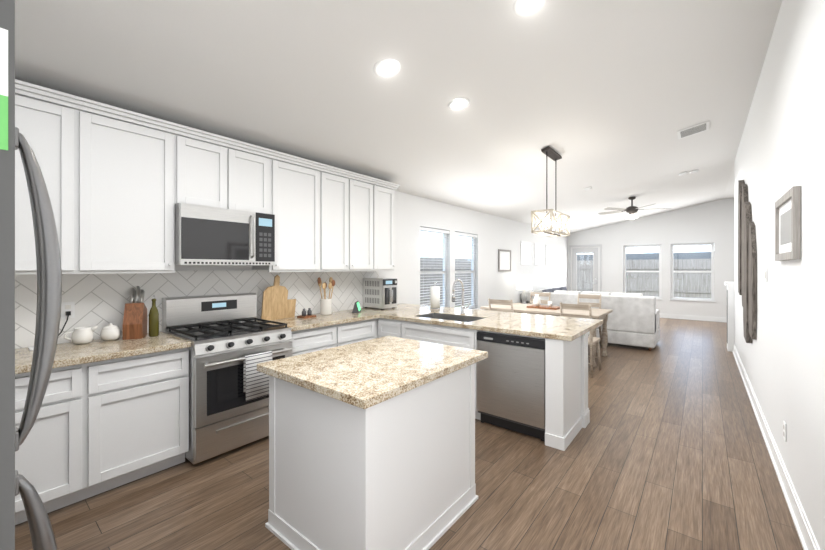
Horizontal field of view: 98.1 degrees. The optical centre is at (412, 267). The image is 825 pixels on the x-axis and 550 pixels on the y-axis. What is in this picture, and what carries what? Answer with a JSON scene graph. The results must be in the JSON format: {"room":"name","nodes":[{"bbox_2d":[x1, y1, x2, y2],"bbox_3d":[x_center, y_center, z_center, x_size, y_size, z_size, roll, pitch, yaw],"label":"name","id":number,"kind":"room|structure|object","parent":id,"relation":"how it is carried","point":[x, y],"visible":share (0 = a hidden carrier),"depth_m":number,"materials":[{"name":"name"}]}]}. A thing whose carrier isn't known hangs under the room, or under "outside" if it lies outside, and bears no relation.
{"room":"kitchen","nodes":[
{"label":"kitchen","id":0,"kind":"room"},
{"bbox_2d":[15,127,61,549],"bbox_3d":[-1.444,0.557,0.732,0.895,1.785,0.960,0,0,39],"label":"handle","id":1,"kind":"object","parent":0,"point":[48,259],"depth_m":0.83,"materials":[{"name":"grey metal"}]},
{"bbox_2d":[17,191,566,348],"bbox_3d":[0.912,-0.275,6.886,0.150,3.450,13.850,0,0,39],"label":"wall","id":2,"kind":"structure","parent":0,"point":[411,212],"depth_m":7.21,"materials":[{"name":"paint"}]},
{"bbox_2d":[15,270,378,348],"bbox_3d":[-1.863,0.279,3.329,0.010,0.513,4.410,0,0,39],"label":"backsplash","id":3,"kind":"structure","parent":2,"relation":"attached to","point":[100,300],"depth_m":2.99,"materials":[{"name":"tile"}]},
{"bbox_2d":[61,302,74,318],"bbox_3d":[-2.461,0.302,2.559,0.030,0.115,0.070,0,0,39],"label":"outlet","id":4,"kind":"object","parent":3,"relation":"attached to","point":[66,307],"visible":0.95,"depth_m":2.56,"materials":[{"name":"plastic"}]},
{"bbox_2d":[15,79,399,274],"bbox_3d":[-1.710,-0.540,3.222,0.383,1.160,4.435,0,0,39],"label":"upper cabinet","id":5,"kind":"object","parent":2,"relation":"attached to","point":[115,178],"visible":0.94,"depth_m":2.71,"materials":[{"name":"white wood"}]},
{"bbox_2d":[175,203,274,265],"bbox_3d":[-1.680,-0.264,3.169,0.472,0.478,0.784,0,0,39],"label":"microwave","id":6,"kind":"object","parent":5,"relation":"attached to","point":[204,235],"visible":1,"depth_m":2.98,"materials":[{"name":"silver metal"}]},
{"bbox_2d":[420,230,446,306],"bbox_3d":[0.334,0.075,6.189,0.060,1.504,0.874,0,0,39],"label":"window","id":7,"kind":"structure","parent":2,"relation":"in","point":[444,235],"depth_m":6.48,"materials":[{"name":"white plastic"}]},
{"bbox_2d":[420,227,448,306],"bbox_3d":[0.379,0.096,6.153,0.044,1.528,0.864,0,0,39],"label":"blind","id":8,"kind":"object","parent":7,"relation":"attached to","point":[421,228],"visible":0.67,"depth_m":6.12,"materials":[{"name":"white plastic"}]},
{"bbox_2d":[455,235,474,308],"bbox_3d":[0.992,0.075,7.001,0.060,1.504,0.864,0,0,39],"label":"window","id":9,"kind":"structure","parent":2,"relation":"in","point":[473,241],"depth_m":7.30,"materials":[{"name":"white plastic"}]},
{"bbox_2d":[455,232,476,307],"bbox_3d":[1.036,0.096,6.965,0.044,1.528,0.854,0,0,39],"label":"blind","id":10,"kind":"object","parent":9,"relation":"attached to","point":[456,233],"visible":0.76,"depth_m":6.96,"materials":[{"name":"white plastic"}]},
{"bbox_2d":[498,249,510,271],"bbox_3d":[2.125,-0.170,8.239,0.028,0.500,0.640,0,0,39],"label":"picture","id":11,"kind":"object","parent":2,"relation":"attached to","point":[504,256],"visible":1,"depth_m":8.23,"materials":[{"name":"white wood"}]},
{"bbox_2d":[520,241,530,264],"bbox_3d":[2.922,-0.380,9.260,0.050,0.614,0.684,0,0,39],"label":"window","id":12,"kind":"structure","parent":2,"relation":"in","point":[525,247],"depth_m":9.26,"materials":[{"name":"white"}]},
{"bbox_2d":[534,243,543,264],"bbox_3d":[3.516,-0.380,9.994,0.050,0.614,0.694,0,0,39],"label":"window","id":13,"kind":"structure","parent":2,"relation":"in","point":[538,248],"depth_m":9.99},
{"bbox_2d":[546,244,553,265],"bbox_3d":[4.098,-0.380,10.713,0.050,0.614,0.724,0,0,39],"label":"picture","id":14,"kind":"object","parent":2,"relation":"in","point":[549,248],"depth_m":10.71},
{"bbox_2d":[15,0,781,232],"bbox_3d":[3.748,-1.587,4.589,7.450,0.927,13.850,0,0,39],"label":"ceiling","id":15,"kind":"structure","parent":0,"point":[609,86],"depth_m":2.84,"materials":[{"name":"paint"}]},
{"bbox_2d":[374,59,399,77],"bbox_3d":[-0.185,-1.454,2.612,0.195,0.044,0.196,0,0,39],"label":"recessed light","id":16,"kind":"object","parent":15,"relation":"in","point":[385,68],"visible":1,"depth_m":2.60,"materials":[{"name":"white plastic"}]},
{"bbox_2d":[448,98,469,110],"bbox_3d":[0.419,-1.469,3.219,0.195,0.044,0.196,0,0,39],"label":"recessed light","id":17,"kind":"object","parent":15,"relation":"in","point":[458,104],"visible":1,"depth_m":3.21,"materials":[{"name":"white plastic"}]},
{"bbox_2d":[514,0,545,16],"bbox_3d":[0.721,-1.624,2.193,0.195,0.044,0.196,0,0,39],"label":"recessed light","id":18,"kind":"object","parent":15,"relation":"in","point":[522,8],"visible":1,"depth_m":2.22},
{"bbox_2d":[531,147,569,236],"bbox_3d":[1.805,-0.969,4.649,0.252,1.068,0.762,0,0,39],"label":"pendant lantern","id":19,"kind":"object","parent":15,"relation":"hanging from","point":[550,224],"visible":1,"depth_m":4.56,"materials":[{"name":"brown metal"}]},
{"bbox_2d":[598,196,670,218],"bbox_3d":[4.859,-1.319,7.923,1.400,0.483,1.354,0,0,39],"label":"ceiling fan","id":20,"kind":"object","parent":15,"relation":"attached to","point":[632,210],"visible":1,"depth_m":7.81,"materials":[{"name":"brown metal"}]},
{"bbox_2d":[677,121,708,139],"bbox_3d":[3.574,-1.752,4.560,0.317,0.066,0.340,0,0,39],"label":"ceiling vent","id":21,"kind":"object","parent":15,"relation":"in","point":[704,126],"visible":1,"depth_m":4.54,"materials":[{"name":"white metal"}]},
{"bbox_2d":[15,318,802,549],"bbox_3d":[3.748,1.500,4.589,7.450,0.100,13.850,0,0,39],"label":"floor","id":22,"kind":"structure","parent":0,"point":[672,453],"depth_m":2.35,"materials":[{"name":"wood"}]},
{"bbox_2d":[0,0,14,549],"bbox_3d":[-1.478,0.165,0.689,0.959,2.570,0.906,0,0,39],"label":"fridge","id":23,"kind":"object","parent":22,"relation":"on","point":[7,7],"visible":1,"depth_m":0.73,"materials":[{"name":"grey metal"}]},
{"bbox_2d":[0,28,7,149],"bbox_3d":[-0.830,-0.362,0.726,0.002,0.245,0.012,0,0,39],"label":"sign","id":24,"kind":"object","parent":23,"relation":"attached to","point":[3,32],"visible":1,"depth_m":0.73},
{"bbox_2d":[15,347,188,524],"bbox_3d":[-2.443,1.012,2.121,0.630,0.875,1.802,0,0,39],"label":"base cabinet","id":25,"kind":"object","parent":22,"relation":"on","point":[99,427],"visible":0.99,"depth_m":2.25,"materials":[{"name":"white wood"}]},
{"bbox_2d":[15,332,190,373],"bbox_3d":[-2.425,0.555,2.107,0.651,0.040,1.802,0,0,39],"label":"countertop","id":26,"kind":"structure","parent":25,"relation":"on","point":[67,354],"depth_m":2.35,"materials":[{"name":"stone"}]},
{"bbox_2d":[28,313,68,350],"bbox_3d":[-2.456,0.428,2.430,0.103,0.212,0.227,0,0,27],"label":"cord","id":27,"kind":"object","parent":26,"relation":"on","point":[31,347],"visible":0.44,"depth_m":2.50,"materials":[{"name":"black plastic"}]},
{"bbox_2d":[64,326,97,343],"bbox_3d":[-2.340,0.474,2.530,0.144,0.119,0.123,0,0,-11],"label":"creamer","id":28,"kind":"object","parent":26,"relation":"on","point":[80,335],"visible":1,"depth_m":2.50,"materials":[{"name":"ceramic"}]},
{"bbox_2d":[100,323,120,340],"bbox_3d":[-2.238,0.471,2.655,0.120,0.126,0.119,0,0,39],"label":"sugar bowl","id":29,"kind":"object","parent":26,"relation":"on","point":[111,332],"visible":1,"depth_m":2.62,"materials":[{"name":"ceramic"}]},
{"bbox_2d":[123,286,146,339],"bbox_3d":[-2.147,0.337,2.779,0.116,0.393,0.210,0,0,-26],"label":"knife block","id":30,"kind":"object","parent":26,"relation":"on","point":[135,314],"visible":1,"depth_m":2.72,"materials":[{"name":"brown wood"}]},
{"bbox_2d":[149,295,158,336],"bbox_3d":[-2.026,0.374,2.805,0.066,0.320,0.065,0,0,39],"label":"oil bottle","id":31,"kind":"object","parent":26,"relation":"on","point":[153,314],"visible":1,"depth_m":2.79,"materials":[{"name":"green glass"}]},
{"bbox_2d":[162,293,292,464],"bbox_3d":[-1.561,0.850,3.072,0.779,1.200,0.784,0,0,39],"label":"range","id":32,"kind":"object","parent":22,"relation":"on","point":[222,329],"visible":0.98,"depth_m":2.82,"materials":[{"name":"silver metal"}]},
{"bbox_2d":[243,351,271,400],"bbox_3d":[-1.238,0.860,2.873,0.039,0.350,0.220,0,0,39],"label":"towel","id":33,"kind":"object","parent":32,"relation":"hanging from","point":[255,383],"visible":0.91,"depth_m":2.83,"materials":[{"name":"white fabric"}]},
{"bbox_2d":[290,319,374,355],"bbox_3d":[-1.025,1.012,3.872,0.630,0.875,1.132,0,0,39],"label":"base cabinet","id":34,"kind":"object","parent":22,"relation":"on","point":[326,337],"visible":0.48,"depth_m":3.63,"materials":[{"name":"white wood"}]},
{"bbox_2d":[265,363,477,549],"bbox_3d":[-0.206,1.012,2.129,0.810,0.875,0.970,0,0,39],"label":"kitchen island","id":35,"kind":"object","parent":22,"relation":"on","point":[397,472],"visible":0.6,"depth_m":1.77,"materials":[{"name":"white wood"}]},
{"bbox_2d":[257,336,487,408],"bbox_3d":[-0.193,0.555,2.145,0.870,0.040,1.080,0,0,39],"label":"countertop","id":36,"kind":"structure","parent":35,"relation":"on","point":[366,374],"depth_m":1.94,"materials":[{"name":"beige stone"}]},
{"bbox_2d":[374,318,589,450],"bbox_3d":[0.376,1.012,3.937,2.742,0.875,0.745,0,0,39],"label":"base cabinet","id":37,"kind":"object","parent":22,"relation":"on","point":[567,411],"visible":0.21,"depth_m":3.10,"materials":[{"name":"white wood"}]},
{"bbox_2d":[256,303,602,340],"bbox_3d":[0.179,0.555,3.662,2.741,0.040,2.322,0,0,39],"label":"countertop","id":38,"kind":"structure","parent":37,"relation":"on","point":[533,325],"depth_m":3.66,"materials":[{"name":"stone"}]},
{"bbox_2d":[261,275,295,319],"bbox_3d":[-1.382,0.303,3.737,0.114,0.467,0.390,0,0,39],"label":"cutting boards","id":39,"kind":"object","parent":38,"relation":"on","point":[276,304],"visible":0.91,"depth_m":3.69,"materials":[{"name":"brown wood"}]},
{"bbox_2d":[297,308,315,317],"bbox_3d":[-1.148,0.485,3.889,0.120,0.098,0.160,0,0,39],"label":"tray","id":40,"kind":"object","parent":38,"relation":"on","point":[309,312],"visible":1,"depth_m":3.86,"materials":[{"name":"brown wood"}]},
{"bbox_2d":[317,277,334,314],"bbox_3d":[-0.993,0.320,4.123,0.164,0.429,0.217,0,0,39],"label":"utensil crock","id":41,"kind":"object","parent":38,"relation":"on","point":[325,303],"visible":1,"depth_m":4.07,"materials":[{"name":"ceramic"}]},
{"bbox_2d":[352,301,360,312],"bbox_3d":[-0.678,0.471,4.354,0.085,0.125,0.200,0,0,-1],"label":"smart display","id":42,"kind":"object","parent":38,"relation":"on","point":[356,309],"visible":1,"depth_m":4.25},
{"bbox_2d":[363,278,396,309],"bbox_3d":[-0.419,0.334,4.769,0.396,0.400,0.286,0,0,39],"label":"toaster oven","id":43,"kind":"object","parent":38,"relation":"on","point":[381,293],"visible":1,"depth_m":4.66,"materials":[{"name":"silver metal"}]},
{"bbox_2d":[429,282,440,309],"bbox_3d":[0.293,0.359,4.652,0.150,0.349,0.150,0,0,39],"label":"paper towel","id":44,"kind":"object","parent":38,"relation":"on","point":[434,290],"visible":1,"depth_m":4.60,"materials":[{"name":"white paper"}]},
{"bbox_2d":[416,313,483,321],"bbox_3d":[0.404,0.654,3.932,0.716,0.231,0.416,0,0,39],"label":"sink","id":45,"kind":"object","parent":38,"relation":"in","point":[462,318],"visible":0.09,"depth_m":4.13,"materials":[{"name":"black metal"}]},
{"bbox_2d":[452,279,469,313],"bbox_3d":[0.524,0.328,4.083,0.242,0.412,0.116,0,0,-32],"label":"faucet","id":46,"kind":"object","parent":38,"relation":"on","point":[456,280],"visible":1,"depth_m":4.13,"materials":[{"name":"silver metal"}]},
{"bbox_2d":[488,298,513,311],"bbox_3d":[1.499,0.965,5.697,0.447,0.974,0.507,0,0,39],"label":"chair","id":47,"kind":"object","parent":22,"relation":"on","point":[490,301],"visible":0.22,"depth_m":5.51,"materials":[{"name":"brown wood"}]},
{"bbox_2d":[477,331,544,441],"bbox_3d":[1.027,1.024,3.370,0.635,0.853,0.598,0,0,39],"label":"dishwasher","id":48,"kind":"object","parent":22,"relation":"on","point":[511,381],"visible":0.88,"depth_m":3.12,"materials":[{"name":"silver metal"}]},
{"bbox_2d":[530,292,550,303],"bbox_3d":[2.415,0.965,6.987,0.447,0.974,0.507,0,0,39],"label":"chair","id":49,"kind":"object","parent":22,"relation":"on","point":[532,293],"visible":0.16,"depth_m":7.11,"materials":[{"name":"brown wood"}]},
{"bbox_2d":[522,287,567,302],"bbox_3d":[3.776,0.988,9.533,0.850,0.924,2.330,0,0,39],"label":"sofa","id":50,"kind":"object","parent":22,"relation":"on","point":[554,288],"visible":0.17,"depth_m":8.96,"materials":[{"name":"fabric"}]},
{"bbox_2d":[480,303,612,366],"bbox_3d":[2.245,1.067,6.109,1.900,0.765,1.000,0,0,39],"label":"dining table","id":51,"kind":"object","parent":22,"relation":"on","point":[602,314],"visible":0.43,"depth_m":5.83,"materials":[{"name":"brown wood"}]},
{"bbox_2d":[527,294,559,309],"bbox_3d":[2.245,0.569,6.109,0.500,0.230,0.280,0,0,39],"label":"centerpiece","id":52,"kind":"object","parent":51,"relation":"on","point":[537,301],"visible":0.98,"depth_m":6.09,"materials":[{"name":"white ceramic"}]},
{"bbox_2d":[560,302,600,377],"bbox_3d":[2.351,0.965,5.032,0.447,0.974,0.507,0,0,39],"label":"chair","id":53,"kind":"object","parent":22,"relation":"on","point":[592,340],"visible":0.55,"depth_m":4.83,"materials":[{"name":"brown wood"}]},
{"bbox_2d":[577,293,601,352],"bbox_3d":[3.115,0.965,6.420,0.447,0.974,0.507,0,0,39],"label":"chair","id":54,"kind":"object","parent":22,"relation":"on","point":[586,296],"visible":0.39,"depth_m":6.52,"materials":[{"name":"brown wood"}]},
{"bbox_2d":[540,290,659,350],"bbox_3d":[3.705,0.960,7.165,1.980,0.980,0.960,0,0,39],"label":"sofa","id":55,"kind":"object","parent":22,"relation":"on","point":[634,320],"visible":0.61,"depth_m":6.46,"materials":[{"name":"fabric"}]},
{"bbox_2d":[725,282,733,351],"bbox_3d":[6.230,0.850,6.029,1.465,1.200,0.607,0,0,39],"label":"fireplace","id":56,"kind":"object","parent":22,"relation":"on","point":[730,285],"visible":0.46,"depth_m":6.21,"materials":[{"name":"white paint"}]},
{"bbox_3d":[2.579,1.140,8.270,0.500,0.620,0.500,0,0,39],"label":"side table","id":57,"kind":"object","parent":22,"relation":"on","visible":0},
{"bbox_2d":[517,275,531,303],"bbox_3d":[2.579,0.499,8.270,0.340,0.659,0.340,0,0,39],"label":"table lamp","id":58,"kind":"object","parent":57,"relation":"on","point":[523,281],"visible":0.98,"depth_m":8.16,"materials":[{"name":"white fabric"}]},
{"bbox_2d":[567,198,733,316],"bbox_3d":[8.117,-0.275,9.865,7.300,3.450,0.150,0,0,39],"label":"wall","id":59,"kind":"structure","parent":0,"point":[709,222],"depth_m":10.31,"materials":[{"name":"paint"}]},
{"bbox_2d":[569,244,601,291],"bbox_3d":[5.699,0.345,11.801,0.995,2.210,0.165,0,0,39],"label":"patio door","id":60,"kind":"structure","parent":59,"relation":"in","point":[574,250],"depth_m":11.73,"materials":[{"name":"paint"}]},
{"bbox_2d":[624,245,660,297],"bbox_3d":[6.946,0.105,10.826,0.964,1.584,0.060,0,0,39],"label":"window","id":61,"kind":"structure","parent":59,"relation":"in","point":[659,246],"depth_m":10.72,"materials":[{"name":"white plastic"}]},
{"bbox_2d":[671,243,713,300],"bbox_3d":[7.867,0.105,10.081,0.954,1.584,0.060,0,0,39],"label":"window","id":62,"kind":"structure","parent":59,"relation":"in","point":[694,244],"depth_m":10.03,"materials":[{"name":"white plastic"}]},
{"bbox_2d":[669,299,715,301],"bbox_3d":[7.823,0.905,10.026,1.020,0.034,0.090,0,0,39],"label":"sill","id":63,"kind":"structure","parent":59,"relation":"attached to","point":[669,299],"depth_m":9.99,"materials":[{"name":"white wood"}]},
{"bbox_2d":[660,313,726,321],"bbox_3d":[8.411,1.385,9.514,6.098,0.130,0.026,0,0,39],"label":"baseboard","id":64,"kind":"structure","parent":59,"relation":"attached to","point":[662,315],"depth_m":9.97,"materials":[{"name":"white wood"}]},
{"bbox_2d":[734,0,824,549],"bbox_3d":[5.306,-0.275,3.231,3.320,3.450,13.700,0,0,39],"label":"wall","id":65,"kind":"structure","parent":0,"point":[781,147],"depth_m":2.22,"materials":[{"name":"paint"}]},
{"bbox_2d":[738,180,756,342],"bbox_3d":[4.042,-0.170,4.357,0.055,2.000,1.900,0,0,39],"label":"art","id":66,"kind":"object","parent":65,"relation":"attached to","point":[747,250],"visible":1,"depth_m":3.95},
{"bbox_2d":[732,345,819,549],"bbox_3d":[2.668,1.385,2.632,0.026,0.130,9.146,0,0,39],"label":"baseboard","id":67,"kind":"structure","parent":65,"relation":"attached to","point":[807,538],"depth_m":2.39,"materials":[{"name":"white wood"}]},
{"bbox_2d":[783,420,785,441],"bbox_3d":[2.473,1.083,2.379,0.008,0.115,0.070,0,0,39],"label":"outlet","id":68,"kind":"object","parent":65,"relation":"attached to","point":[784,423],"visible":1,"depth_m":2.37,"materials":[{"name":"plastic"}]},
{"bbox_2d":[775,186,800,260],"bbox_3d":[2.362,-0.255,2.263,0.030,0.410,0.650,0,0,39],"label":"picture","id":69,"kind":"object","parent":65,"relation":"attached to","point":[788,207],"visible":1,"depth_m":2.17,"materials":[{"name":"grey wood"}]},
{"label":"outside","id":70,"kind":"structure","parent":0,"visible":0},
{"bbox_2d":[455,285,706,307],"bbox_3d":[12.586,1.572,15.543,120.000,0.035,120.000,0,0,39],"label":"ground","id":71,"kind":"structure","parent":70,"point":[645,285],"depth_m":21.01,"materials":[{"name":"green plant"}]},
{"bbox_2d":[420,257,470,306],"bbox_3d":[0.298,0.570,12.636,0.060,1.960,20.015,0,0,39],"label":"fence","id":72,"kind":"object","parent":71,"relation":"on","point":[437,265],"visible":0.09,"depth_m":13.60,"materials":[{"name":"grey wood"}]},
{"bbox_2d":[577,259,710,298],"bbox_3d":[12.693,0.570,15.675,28.000,1.960,0.060,0,0,39],"label":"fence","id":73,"kind":"object","parent":71,"relation":"on","point":[691,285],"visible":0.12,"depth_m":16.73,"materials":[{"name":"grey wood"}]},
{"bbox_2d":[577,252,710,286],"bbox_3d":[26.724,0.100,34.591,30.800,2.900,10.800,0,0,39],"label":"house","id":74,"kind":"structure","parent":71,"relation":"on","point":[677,255],"depth_m":31.80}
]}

